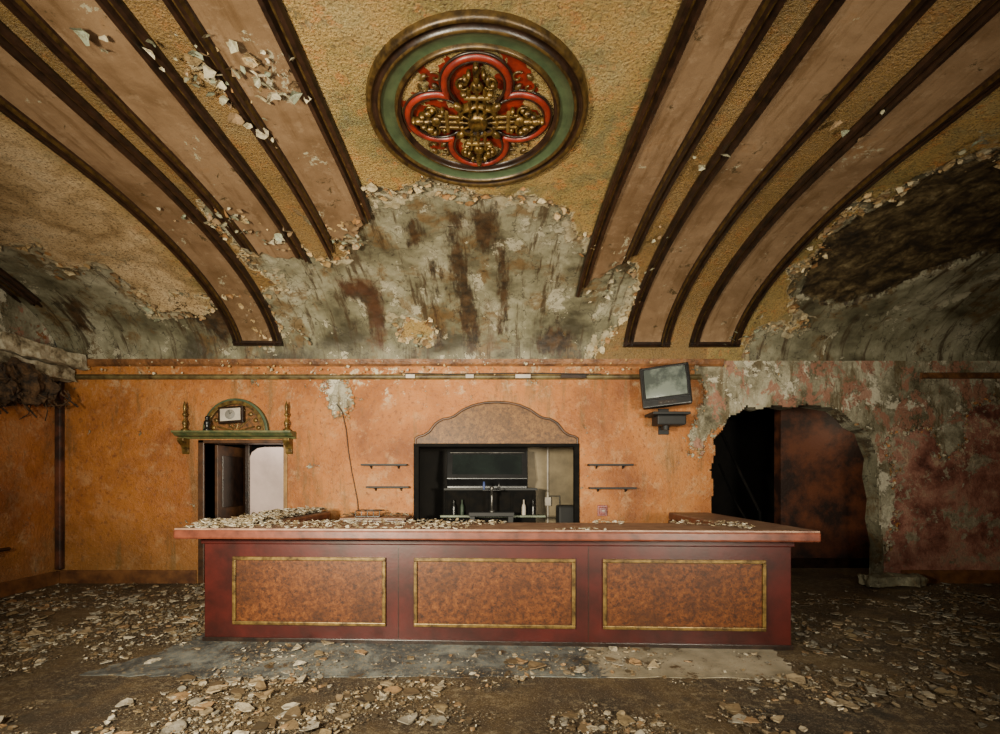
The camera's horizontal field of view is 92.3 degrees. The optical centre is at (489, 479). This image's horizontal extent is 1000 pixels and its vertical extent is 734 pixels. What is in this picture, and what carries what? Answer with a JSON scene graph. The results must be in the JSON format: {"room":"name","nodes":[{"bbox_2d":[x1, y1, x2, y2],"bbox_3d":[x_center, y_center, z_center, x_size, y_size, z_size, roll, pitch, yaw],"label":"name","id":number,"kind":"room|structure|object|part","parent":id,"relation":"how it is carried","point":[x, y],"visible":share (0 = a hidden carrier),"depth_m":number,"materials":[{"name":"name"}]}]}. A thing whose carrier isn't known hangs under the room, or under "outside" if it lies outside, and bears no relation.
{"room":"abandoned theater bar","nodes":[
{"label":"abandoned theater bar","id":0,"kind":"room"},
{"bbox_2d":[0,288,58,582],"bbox_3d":[-6.680,-0.700,2.225,0.001,4.600,10.450,0,0,0],"label":"wall","id":1,"kind":"structure","parent":0,"point":[27,444],"depth_m":6.92,"materials":[{"name":"orange paint"}]},
{"bbox_2d":[0,547,10,551],"bbox_3d":[-6.604,0.977,5.025,0.138,0.121,3.050,0,0,0],"label":"wall handrail","id":2,"kind":"object","parent":1,"relation":"attached to","point":[6,548],"visible":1,"depth_m":6.48,"materials":[{"name":"brown wood"}]},
{"bbox_2d":[0,268,41,307],"bbox_3d":[-6.525,-2.735,1.954,0.300,0.530,9.908,0,0,0],"label":"trim","id":3,"kind":"structure","parent":1,"relation":"attached to","point":[9,284],"depth_m":6.57,"materials":[{"name":"brown paint"}]},
{"bbox_2d":[0,571,58,597],"bbox_3d":[-6.662,1.500,2.205,0.033,0.200,10.410,0,0,0],"label":"baseboard","id":4,"kind":"structure","parent":1,"relation":"attached to","point":[12,587],"depth_m":6.91,"materials":[{"name":"paint"}]},
{"bbox_2d":[0,332,85,420],"bbox_3d":[-6.359,-1.365,6.608,0.790,1.126,1.567,0,0,0],"label":"cornice","id":5,"kind":"structure","parent":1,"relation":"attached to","point":[31,370],"depth_m":6.53,"materials":[{"name":"beige paint"}]},
{"bbox_2d":[225,445,282,451],"bbox_3d":[-4.175,0.250,9.625,2.250,2.700,0.050,0,0,0],"label":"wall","id":6,"kind":"structure","parent":0,"point":[254,447],"depth_m":9.60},
{"bbox_2d":[420,447,527,521],"bbox_3d":[-0.395,0.255,8.960,2.190,2.690,0.060,0,0,0],"label":"wall","id":7,"kind":"structure","parent":0,"point":[433,460],"depth_m":8.93,"materials":[{"name":"black paint"}]},
{"bbox_2d":[469,482,513,522],"bbox_3d":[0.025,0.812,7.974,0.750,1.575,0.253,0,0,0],"label":"tap","id":8,"kind":"object","parent":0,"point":[491,513],"visible":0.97,"depth_m":7.86,"materials":[{"name":"metal"}]},
{"bbox_2d":[469,511,513,516],"bbox_3d":[0.025,0.565,7.975,0.750,0.070,0.250,0,0,0],"label":"drip tray","id":9,"kind":"object","parent":8,"relation":"on","point":[472,513],"depth_m":7.85,"materials":[{"name":"grey metal"}]},
{"bbox_2d":[0,0,999,360],"bbox_3d":[0.757,-2.451,2.225,14.875,1.202,10.450,0,0,0],"label":"ceiling","id":10,"kind":"structure","parent":0,"point":[918,279],"depth_m":5.78,"materials":[{"name":"paint"}]},
{"bbox_2d":[0,20,283,345],"bbox_3d":[-3.550,-2.526,2.197,0.750,0.947,10.394,0,0,0],"label":"rib","id":11,"kind":"object","parent":10,"relation":"attached to","point":[33,95],"depth_m":4.67,"materials":[{"name":"brown wood"}]},
{"bbox_2d":[0,0,311,263],"bbox_3d":[-2.655,-2.873,1.582,0.740,0.254,9.165,0,0,0],"label":"rib","id":12,"kind":"object","parent":10,"relation":"attached to","point":[158,106],"depth_m":3.79,"materials":[{"name":"brown wood"}]},
{"bbox_2d":[162,0,371,260],"bbox_3d":[-1.660,-2.878,1.533,0.730,0.245,9.065,0,0,0],"label":"rib","id":13,"kind":"object","parent":10,"relation":"attached to","point":[311,155],"depth_m":3.78,"materials":[{"name":"brown wood"}]},
{"bbox_2d":[365,9,588,186],"bbox_3d":[-0.100,-2.953,3.930,1.780,0.125,1.780,0,0,0],"label":"ceiling medallion","id":14,"kind":"object","parent":10,"relation":"attached to","point":[502,124],"depth_m":3.71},
{"bbox_2d":[0,28,999,357],"bbox_3d":[0.761,-2.431,5.240,14.914,1.114,4.356,0,0,0],"label":"flakes","id":15,"kind":"object","parent":10,"relation":"attached to","point":[234,118],"depth_m":5.25,"materials":[{"name":"beige paint"}]},
{"bbox_2d":[575,0,786,296],"bbox_3d":[1.515,-2.772,1.868,0.640,0.455,9.736,0,0,0],"label":"rib","id":16,"kind":"object","parent":10,"relation":"attached to","point":[708,45],"depth_m":3.85,"materials":[{"name":"brown wood"}]},
{"bbox_2d":[623,0,936,346],"bbox_3d":[2.400,-2.518,2.202,0.710,0.965,10.403,0,0,0],"label":"rib","id":17,"kind":"object","parent":10,"relation":"attached to","point":[839,43],"depth_m":4.08,"materials":[{"name":"brown wood"}]},
{"bbox_2d":[689,0,999,346],"bbox_3d":[3.440,-2.518,2.202,0.770,0.965,10.403,0,0,0],"label":"rib","id":18,"kind":"object","parent":10,"relation":"attached to","point":[962,69],"depth_m":4.42,"materials":[{"name":"brown wood"}]},
{"bbox_2d":[0,568,999,733],"bbox_3d":[0.760,1.675,4.600,15.480,0.150,15.200,0,0,0],"label":"floor","id":19,"kind":"structure","parent":0,"point":[70,701],"depth_m":3.68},
{"bbox_2d":[245,445,251,514],"bbox_3d":[-4.185,0.450,8.315,0.070,2.300,0.090,0,0,0],"label":"stile","id":20,"kind":"object","parent":19,"relation":"on","point":[248,448],"visible":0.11,"depth_m":8.27,"materials":[{"name":"wood"}]},
{"bbox_2d":[250,447,282,514],"bbox_3d":[-3.795,0.515,8.322,0.710,2.170,0.045,0,0,0],"label":"leaf","id":21,"kind":"object","parent":19,"relation":"on","point":[266,463],"visible":0.42,"depth_m":8.30,"materials":[{"name":"white paint"}]},
{"bbox_2d":[340,515,411,521],"bbox_3d":[-1.675,1.070,7.125,0.950,1.060,0.550,0,0,0],"label":"bar cabinet","id":22,"kind":"object","parent":19,"relation":"on","point":[351,517],"visible":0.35,"depth_m":6.91,"materials":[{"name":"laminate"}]},
{"bbox_2d":[341,512,408,516],"bbox_3d":[-1.681,0.504,7.125,0.966,0.051,0.550,0,0,0],"label":"debris","id":23,"kind":"object","parent":22,"relation":"on","point":[406,514],"visible":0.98,"depth_m":7.19,"materials":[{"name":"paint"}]},
{"bbox_2d":[80,633,793,679],"bbox_3d":[-0.338,1.597,4.466,6.046,0.006,1.260,0,0,0],"label":"floor strip","id":24,"kind":"object","parent":19,"relation":"on","point":[182,660],"visible":0.73,"depth_m":4.17,"materials":[{"name":"grey concrete"}]},
{"bbox_2d":[440,451,545,522],"bbox_3d":[0.050,0.540,8.510,1.800,2.120,0.680,0,0,0],"label":"bar","id":25,"kind":"object","parent":19,"relation":"on","point":[467,471],"visible":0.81,"depth_m":8.38,"materials":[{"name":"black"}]},
{"bbox_2d":[452,500,455,514],"bbox_3d":[-0.620,0.468,8.240,0.070,0.262,0.068,0,0,0],"label":"bottle","id":26,"kind":"object","parent":25,"relation":"on","point":[453,505],"visible":1,"depth_m":8.21,"materials":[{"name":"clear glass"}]},
{"bbox_3d":[-0.570,0.380,8.344,0.340,0.320,0.012,0,0,0],"label":"door panel","id":27,"kind":"part","parent":25,"relation":"part of","materials":[{"name":"black wood"}]},
{"bbox_2d":[460,500,463,514],"bbox_3d":[-0.480,0.468,8.240,0.070,0.262,0.068,0,0,0],"label":"bottle","id":28,"kind":"object","parent":25,"relation":"on","point":[461,505],"visible":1,"depth_m":8.22,"materials":[{"name":"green glass"}]},
{"bbox_3d":[-0.190,0.380,8.344,0.340,0.320,0.012,0,0,0],"label":"door panel","id":29,"kind":"part","parent":25,"relation":"part of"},
{"bbox_3d":[-0.050,-0.480,8.450,1.300,0.015,0.016,0,0,0],"label":"rail","id":30,"kind":"part","parent":25,"relation":"part of","materials":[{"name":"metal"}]},
{"bbox_2d":[446,451,527,487],"bbox_3d":[-0.050,-0.170,8.611,1.420,0.700,0.477,0,0,0],"label":"hood","id":31,"kind":"object","parent":25,"relation":"attached to","point":[465,469],"depth_m":8.43,"materials":[{"name":"black metal"}]},
{"bbox_3d":[-0.050,-0.275,8.435,1.220,0.350,0.100,0,0,0],"label":"glass","id":32,"kind":"part","parent":25,"relation":"part of","materials":[{"name":"black glass"}]},
{"bbox_2d":[444,488,536,489],"bbox_3d":[0.010,0.160,8.470,1.620,0.040,0.360,0,0,0],"label":"shelf","id":33,"kind":"object","parent":25,"relation":"attached to","point":[444,488],"depth_m":8.29,"materials":[{"name":"grey metal"}]},
{"bbox_2d":[440,515,545,517],"bbox_3d":[0.050,0.620,8.260,1.800,0.040,0.180,0,0,0],"label":"countertop","id":34,"kind":"structure","parent":25,"relation":"on","point":[441,516],"depth_m":8.17,"materials":[{"name":"grey metal"}]},
{"bbox_3d":[0.190,0.380,8.344,0.340,0.320,0.012,0,0,0],"label":"door panel","id":35,"kind":"part","parent":25,"relation":"part of","materials":[{"name":"black wood"}]},
{"bbox_3d":[0.570,0.380,8.344,0.340,0.320,0.012,0,0,0],"label":"door panel","id":36,"kind":"part","parent":25,"relation":"part of","materials":[{"name":"black wood"}]},
{"bbox_2d":[522,500,525,514],"bbox_3d":[0.580,0.468,8.240,0.070,0.262,0.068,0,0,0],"label":"bottle","id":37,"kind":"object","parent":25,"relation":"on","point":[523,505],"visible":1,"depth_m":8.21,"materials":[{"name":"white glass"}]},
{"bbox_2d":[531,500,534,514],"bbox_3d":[0.740,0.468,8.240,0.070,0.262,0.068,0,0,0],"label":"bottle","id":38,"kind":"object","parent":25,"relation":"on","point":[532,505],"visible":1,"depth_m":8.21,"materials":[{"name":"black glass"}]},
{"bbox_2d":[174,511,820,649],"bbox_3d":[0.033,1.026,5.614,5.920,1.147,2.480,0,0,3],"label":"bar counter","id":39,"kind":"object","parent":19,"relation":"on","point":[670,584],"visible":0.99,"depth_m":4.62,"materials":[{"name":"red wood"}]},
{"bbox_3d":[-2.526,1.090,4.738,0.035,0.600,0.020,0,0,3],"label":"gilt frame","id":40,"kind":"part","parent":39,"relation":"part of","materials":[{"name":"gold metal"}]},
{"bbox_3d":[-1.779,0.772,4.705,1.530,0.035,0.020,0,0,3],"label":"gilt frame","id":41,"kind":"part","parent":39,"relation":"part of","materials":[{"name":"gold metal"}]},
{"bbox_3d":[-1.779,1.407,4.705,1.530,0.035,0.020,0,0,3],"label":"gilt frame","id":42,"kind":"part","parent":39,"relation":"part of","materials":[{"name":"gold metal"}]},
{"bbox_3d":[-1.778,1.090,4.719,1.530,0.670,0.008,0,0,3],"label":"burl panel","id":43,"kind":"part","parent":39,"relation":"part of","materials":[{"name":"brown wood"}]},
{"bbox_3d":[-1.032,1.090,4.672,0.035,0.600,0.020,0,0,3],"label":"gilt frame","id":44,"kind":"part","parent":39,"relation":"part of","materials":[{"name":"gold metal"}]},
{"bbox_3d":[-0.723,1.090,4.659,0.035,0.600,0.020,0,0,3],"label":"gilt frame","id":45,"kind":"part","parent":39,"relation":"part of","materials":[{"name":"gold metal"}]},
{"bbox_3d":[0.040,1.090,4.639,1.560,0.670,0.009,0,0,3],"label":"burl panel","id":46,"kind":"part","parent":39,"relation":"part of","materials":[{"name":"brown wood"}]},
{"bbox_3d":[0.039,0.772,4.625,1.560,0.035,0.020,0,0,3],"label":"gilt frame","id":47,"kind":"part","parent":39,"relation":"part of","materials":[{"name":"gold metal"}]},
{"bbox_3d":[0.039,1.407,4.625,1.560,0.035,0.020,0,0,3],"label":"gilt frame","id":48,"kind":"part","parent":39,"relation":"part of","materials":[{"name":"gold metal"}]},
{"bbox_2d":[174,511,819,532],"bbox_3d":[0.033,0.464,5.614,5.900,0.022,2.460,0,0,3],"label":"countertop","id":49,"kind":"structure","parent":39,"relation":"on","point":[760,527],"depth_m":4.58,"materials":[{"name":"laminate"}]},
{"bbox_2d":[355,509,383,516],"bbox_3d":[-1.775,0.491,7.100,0.362,0.095,0.311,0,0,0],"label":"glass rack","id":50,"kind":"object","parent":49,"relation":"on","point":[367,514],"visible":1,"depth_m":7.00,"materials":[{"name":"black plastic"}]},
{"bbox_2d":[184,505,754,530],"bbox_3d":[-0.212,0.414,5.638,5.503,0.101,2.616,0,0,0],"label":"debris","id":51,"kind":"object","parent":49,"relation":"on","point":[246,520],"depth_m":4.89,"materials":[{"name":"beige stone"}]},
{"bbox_3d":[-0.001,0.595,4.630,5.720,0.070,0.030,0,0,3],"label":"trim","id":52,"kind":"part","parent":39,"relation":"part of","materials":[{"name":"red wood"}]},
{"bbox_3d":[0.000,1.577,4.636,5.704,0.045,0.018,0,0,3],"label":"kick trim","id":53,"kind":"part","parent":39,"relation":"part of","materials":[{"name":"wood"}]},
{"bbox_3d":[0.801,1.090,4.592,0.035,0.600,0.020,0,0,3],"label":"gilt frame","id":54,"kind":"part","parent":39,"relation":"part of","materials":[{"name":"gold metal"}]},
{"bbox_3d":[1.096,1.090,4.579,0.035,0.600,0.020,0,0,3],"label":"gilt frame","id":55,"kind":"part","parent":39,"relation":"part of","materials":[{"name":"gold metal"}]},
{"bbox_3d":[1.837,0.772,4.546,1.520,0.035,0.020,0,0,3],"label":"gilt frame","id":56,"kind":"part","parent":39,"relation":"part of","materials":[{"name":"gold metal"}]},
{"bbox_3d":[1.837,1.407,4.546,1.520,0.035,0.020,0,0,3],"label":"gilt frame","id":57,"kind":"part","parent":39,"relation":"part of","materials":[{"name":"gold metal"}]},
{"bbox_3d":[1.838,1.090,4.560,1.520,0.670,0.008,0,0,3],"label":"burl panel","id":58,"kind":"part","parent":39,"relation":"part of","materials":[{"name":"brown wood"}]},
{"bbox_3d":[2.579,1.090,4.513,0.035,0.600,0.020,0,0,3],"label":"gilt frame","id":59,"kind":"part","parent":39,"relation":"part of","materials":[{"name":"gold metal"}]},
{"bbox_2d":[0,582,999,733],"bbox_3d":[0.711,1.575,5.056,14.634,0.085,4.726,0,0,0],"label":"debris","id":60,"kind":"object","parent":19,"relation":"on","point":[288,717],"visible":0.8,"depth_m":3.95,"materials":[{"name":"beige stone"}]},
{"bbox_2d":[556,505,572,522],"bbox_3d":[1.400,1.025,8.600,0.400,1.150,0.400,0,0,0],"label":"waste bin","id":61,"kind":"object","parent":19,"relation":"on","point":[564,513],"visible":0.24,"depth_m":8.40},
{"bbox_2d":[718,433,761,520],"bbox_3d":[4.579,0.370,8.800,0.792,2.460,0.050,0,0,0],"label":"stair handrail","id":62,"kind":"object","parent":19,"relation":"on","point":[722,434],"visible":0.71,"depth_m":8.78,"materials":[{"name":"black metal"}]},
{"bbox_3d":[4.499,0.301,8.800,0.634,1.217,0.040,0,0,0],"label":"rail","id":63,"kind":"part","parent":62,"relation":"part of","materials":[{"name":"black metal"}]},
{"bbox_3d":[4.950,1.090,8.800,0.050,1.020,0.048,0,0,0],"label":"post","id":64,"kind":"part","parent":62,"relation":"part of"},
{"bbox_2d":[859,572,928,588],"bbox_3d":[6.031,1.501,7.194,0.840,0.202,0.323,0,0,0],"label":"block","id":65,"kind":"object","parent":19,"relation":"on","point":[879,580],"visible":1,"depth_m":7.07,"materials":[{"name":"grey concrete"}]},
{"bbox_2d":[59,361,999,582],"bbox_3d":[0.760,-0.125,7.581,14.880,3.450,0.300,0,0,0],"label":"wall","id":66,"kind":"structure","parent":0,"point":[129,481],"depth_m":7.44,"materials":[{"name":"orange paint"}]},
{"bbox_2d":[55,382,64,569],"bbox_3d":[-6.628,-0.075,7.395,0.097,2.910,0.090,0,0,0],"label":"trim","id":67,"kind":"structure","parent":66,"relation":"attached to","point":[59,414],"depth_m":7.36,"materials":[{"name":"brown wood"}]},
{"bbox_2d":[59,570,196,583],"bbox_3d":[-5.602,1.495,7.435,2.117,0.210,0.030,0,0,0],"label":"baseboard","id":68,"kind":"structure","parent":66,"relation":"attached to","point":[65,576],"depth_m":7.42,"materials":[{"name":"paint"}]},
{"bbox_2d":[198,440,214,582],"bbox_3d":[-4.468,0.490,7.572,0.090,2.220,0.315,0,0,0],"label":"door frame","id":69,"kind":"structure","parent":66,"relation":"attached to","point":[202,462],"depth_m":7.42,"materials":[{"name":"brown wood"}]},
{"bbox_2d":[215,445,244,518],"bbox_3d":[-4.378,0.515,8.130,0.050,2.150,0.900,0,0,0],"label":"leaf","id":70,"kind":"object","parent":66,"relation":"attached to","point":[236,511],"visible":0.43,"depth_m":7.81,"materials":[{"name":"brown wood"}]},
{"bbox_2d":[171,398,296,453],"bbox_3d":[-3.897,-0.828,7.330,1.797,0.855,0.240,0,0,0],"label":"pediment","id":71,"kind":"object","parent":66,"relation":"attached to","point":[255,425],"visible":0.75,"depth_m":7.36,"materials":[{"name":"green paint"}]},
{"bbox_2d":[180,401,187,429],"bbox_3d":[-4.656,-0.976,7.320,0.110,0.460,0.110,0,0,0],"label":"finial","id":72,"kind":"object","parent":71,"relation":"on","point":[184,422],"visible":0.92,"depth_m":7.30,"materials":[{"name":"gold metal"}]},
{"bbox_2d":[203,416,210,429],"bbox_3d":[-4.284,-0.862,7.270,0.110,0.230,0.110,0,0,0],"label":"figurine","id":73,"kind":"object","parent":71,"relation":"on","point":[206,422],"visible":1,"depth_m":7.24,"materials":[{"name":"black plastic"}]},
{"bbox_2d":[218,406,243,423],"bbox_3d":[-3.942,-0.993,7.305,0.396,0.286,0.085,0,0,0],"label":"picture frame","id":74,"kind":"object","parent":71,"relation":"attached to","point":[229,414],"visible":1,"depth_m":7.28,"materials":[{"name":"white paper"}]},
{"bbox_2d":[171,430,296,438],"bbox_3d":[-3.897,-0.690,7.330,1.797,0.110,0.240,0,0,0],"label":"shelf","id":75,"kind":"object","parent":71,"relation":"attached to","point":[181,434],"depth_m":7.27,"materials":[{"name":"green wood"}]},
{"bbox_2d":[283,401,289,429],"bbox_3d":[-3.104,-0.976,7.320,0.110,0.460,0.110,0,0,0],"label":"finial","id":76,"kind":"object","parent":71,"relation":"on","point":[286,422],"visible":0.94,"depth_m":7.30,"materials":[{"name":"gold metal"}]},
{"bbox_2d":[198,440,282,507],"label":"door","id":77,"kind":"structure","parent":66,"relation":"in","point":[232,465],"depth_m":7.97,"materials":[{"name":"brown wood"}]},
{"bbox_3d":[-4.348,0.025,8.120,0.010,0.850,0.620,0,0,0],"label":"panel","id":78,"kind":"part","parent":77,"relation":"part of","materials":[{"name":"brown wood"}]},
{"bbox_2d":[283,444,287,511],"bbox_3d":[-3.167,0.490,7.575,0.060,2.220,0.310,0,0,0],"label":"door frame","id":79,"kind":"structure","parent":66,"relation":"attached to","point":[285,456],"depth_m":7.42,"materials":[{"name":"beige wood"}]},
{"bbox_2d":[336,403,358,509],"bbox_3d":[-2.203,-0.358,7.410,0.352,1.649,0.031,0,0,0],"label":"hanging cable","id":80,"kind":"object","parent":66,"relation":"hanging from","point":[336,403],"visible":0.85,"depth_m":7.41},
{"bbox_2d":[361,464,407,468],"bbox_3d":[-1.622,-0.210,7.369,0.700,0.074,0.118,0,0,0],"label":"wall shelf","id":81,"kind":"object","parent":66,"relation":"attached to","point":[370,465],"visible":1,"depth_m":7.31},
{"bbox_2d":[366,486,409,490],"bbox_3d":[-1.568,0.132,7.369,0.654,0.074,0.118,0,0,0],"label":"wall shelf","id":82,"kind":"object","parent":66,"relation":"attached to","point":[374,487],"visible":1,"depth_m":7.31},
{"bbox_2d":[75,374,701,379],"bbox_3d":[-1.700,-1.597,7.412,9.919,0.085,0.075,0,0,0],"label":"trim","id":83,"kind":"structure","parent":66,"relation":"attached to","point":[77,376],"depth_m":7.39,"materials":[{"name":"brown wood"}]},
{"bbox_2d":[86,359,724,366],"bbox_3d":[-1.530,-1.810,7.410,10.261,0.100,0.080,0,0,0],"label":"trim","id":84,"kind":"structure","parent":66,"relation":"attached to","point":[89,362],"depth_m":7.37,"materials":[{"name":"paint"}]},
{"bbox_2d":[414,403,578,522],"bbox_3d":[0.101,-0.252,7.455,2.559,1.903,0.110,0,0,0],"label":"window","id":85,"kind":"structure","parent":66,"relation":"in","point":[485,423],"depth_m":7.42,"materials":[{"name":"beige paint"}]},
{"bbox_2d":[414,443,578,446],"bbox_3d":[0.101,-0.538,7.452,2.559,0.050,0.115,0,0,0],"label":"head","id":86,"kind":"object","parent":66,"relation":"attached to","point":[416,444],"visible":0.91,"depth_m":7.39},
{"bbox_2d":[414,401,578,443],"bbox_3d":[0.101,-0.876,7.415,2.533,0.692,0.040,0,0,0],"label":"trim","id":87,"kind":"structure","parent":66,"relation":"attached to","point":[485,402],"depth_m":7.40,"materials":[{"name":"brown wood"}]},
{"bbox_2d":[399,373,600,377],"bbox_3d":[0.155,-1.604,7.351,3.104,0.088,0.043,0,0,0],"label":"fittings","id":88,"kind":"object","parent":66,"relation":"attached to","point":[408,375],"visible":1,"depth_m":7.33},
{"bbox_2d":[86,359,999,561],"bbox_3d":[0.842,-0.281,7.383,14.548,3.171,0.098,0,0,0],"label":"peeling plaster","id":89,"kind":"object","parent":66,"relation":"attached to","point":[692,371],"visible":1,"depth_m":7.41,"materials":[{"name":"grey paint"}]},
{"bbox_2d":[597,505,607,515],"bbox_3d":[1.738,0.473,7.398,0.155,0.171,0.060,0,0,0],"label":"fire alarm","id":90,"kind":"object","parent":66,"relation":"attached to","point":[602,510],"visible":1,"depth_m":7.41,"materials":[{"name":"red plastic"}]},
{"bbox_2d":[587,464,633,468],"bbox_3d":[1.847,-0.210,7.369,0.685,0.074,0.118,0,0,0],"label":"wall shelf","id":91,"kind":"object","parent":66,"relation":"attached to","point":[595,465],"visible":1,"depth_m":7.31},
{"bbox_2d":[588,487,636,491],"bbox_3d":[1.878,0.147,7.369,0.716,0.074,0.118,0,0,0],"label":"wall shelf","id":92,"kind":"object","parent":66,"relation":"attached to","point":[597,488],"visible":1,"depth_m":7.31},
{"bbox_2d":[644,409,690,434],"bbox_3d":[2.610,-0.900,7.154,0.540,0.400,0.548,0,0,0],"label":"wall bracket","id":93,"kind":"object","parent":66,"relation":"attached to","point":[663,419],"visible":1,"depth_m":6.93,"materials":[{"name":"black metal"}]},
{"bbox_3d":[2.680,-0.900,7.417,0.160,0.400,0.023,0,0,0],"label":"plate","id":94,"kind":"part","parent":93,"relation":"part of","materials":[{"name":"grey metal"}]},
{"bbox_2d":[639,362,692,409],"bbox_3d":[2.587,-1.362,7.106,0.728,0.658,0.476,0,0,17],"label":"television","id":95,"kind":"object","parent":93,"relation":"attached to","point":[663,386],"visible":1,"depth_m":6.89,"materials":[{"name":"black plastic"}]},
{"bbox_3d":[2.545,-1.125,6.895,0.240,0.055,0.010,-5,-5,16],"label":"control panel","id":96,"kind":"part","parent":95,"relation":"part of","materials":[{"name":"grey plastic"}]},
{"bbox_2d":[644,411,690,417],"bbox_3d":[2.610,-0.965,7.080,0.540,0.040,0.400,0,0,0],"label":"tray","id":97,"kind":"object","parent":93,"relation":"on","point":[654,414],"depth_m":6.93,"materials":[{"name":"black metal"}]},
{"bbox_2d":[709,404,883,573],"bbox_3d":[4.765,0.210,7.588,2.701,2.780,0.284,0,0,0],"label":"arch reveal","id":98,"kind":"object","parent":66,"relation":"attached to","point":[873,504],"visible":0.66,"depth_m":7.59,"materials":[{"name":"paint"}]},
{"bbox_2d":[901,570,999,583],"bbox_3d":[7.272,1.495,7.435,1.816,0.210,0.030,0,0,0],"label":"baseboard","id":99,"kind":"structure","parent":66,"relation":"attached to","point":[935,576],"depth_m":7.42,"materials":[{"name":"paint"}]},
{"bbox_2d":[920,372,999,378],"bbox_3d":[7.427,-1.620,7.412,1.506,0.100,0.075,0,0,0],"label":"trim","id":100,"kind":"structure","parent":66,"relation":"attached to","point":[923,375],"depth_m":7.39,"materials":[{"name":"paint"}]},
{"bbox_2d":[528,447,572,522],"bbox_3d":[0.125,0.250,9.025,3.250,2.700,0.050,0,0,0],"label":"wall","id":101,"kind":"structure","parent":0,"point":[560,458],"depth_m":9.00,"materials":[{"name":"beige paint"}]},
{"bbox_2d":[545,447,559,522],"bbox_3d":[1.166,0.075,8.960,0.291,2.250,0.060,0,0,0],"label":"conduit","id":102,"kind":"object","parent":101,"relation":"attached to","point":[548,498],"visible":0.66,"depth_m":8.95,"materials":[{"name":"metal"}]},
{"bbox_2d":[710,420,773,522],"bbox_3d":[5.450,0.050,12.025,4.300,3.100,0.050,0,0,0],"label":"wall","id":103,"kind":"structure","parent":0,"point":[751,442],"depth_m":12.00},
{"bbox_2d":[727,405,773,419],"bbox_3d":[5.450,-1.525,9.895,4.400,0.050,4.310,0,0,0],"label":"ceiling","id":104,"kind":"structure","parent":0,"point":[765,413],"depth_m":11.16,"materials":[{"name":"black"}]},
{"bbox_2d":[774,403,884,557],"bbox_3d":[6.425,0.075,8.850,2.250,3.050,0.200,0,0,0],"label":"wall","id":105,"kind":"structure","parent":0,"point":[819,485],"depth_m":8.75,"materials":[{"name":"brown paint"}]},
{"bbox_2d":[791,558,868,567],"bbox_3d":[6.425,1.510,8.735,2.250,0.180,0.030,0,0,0],"label":"baseboard","id":106,"kind":"structure","parent":105,"relation":"attached to","point":[795,562],"depth_m":8.72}
]}

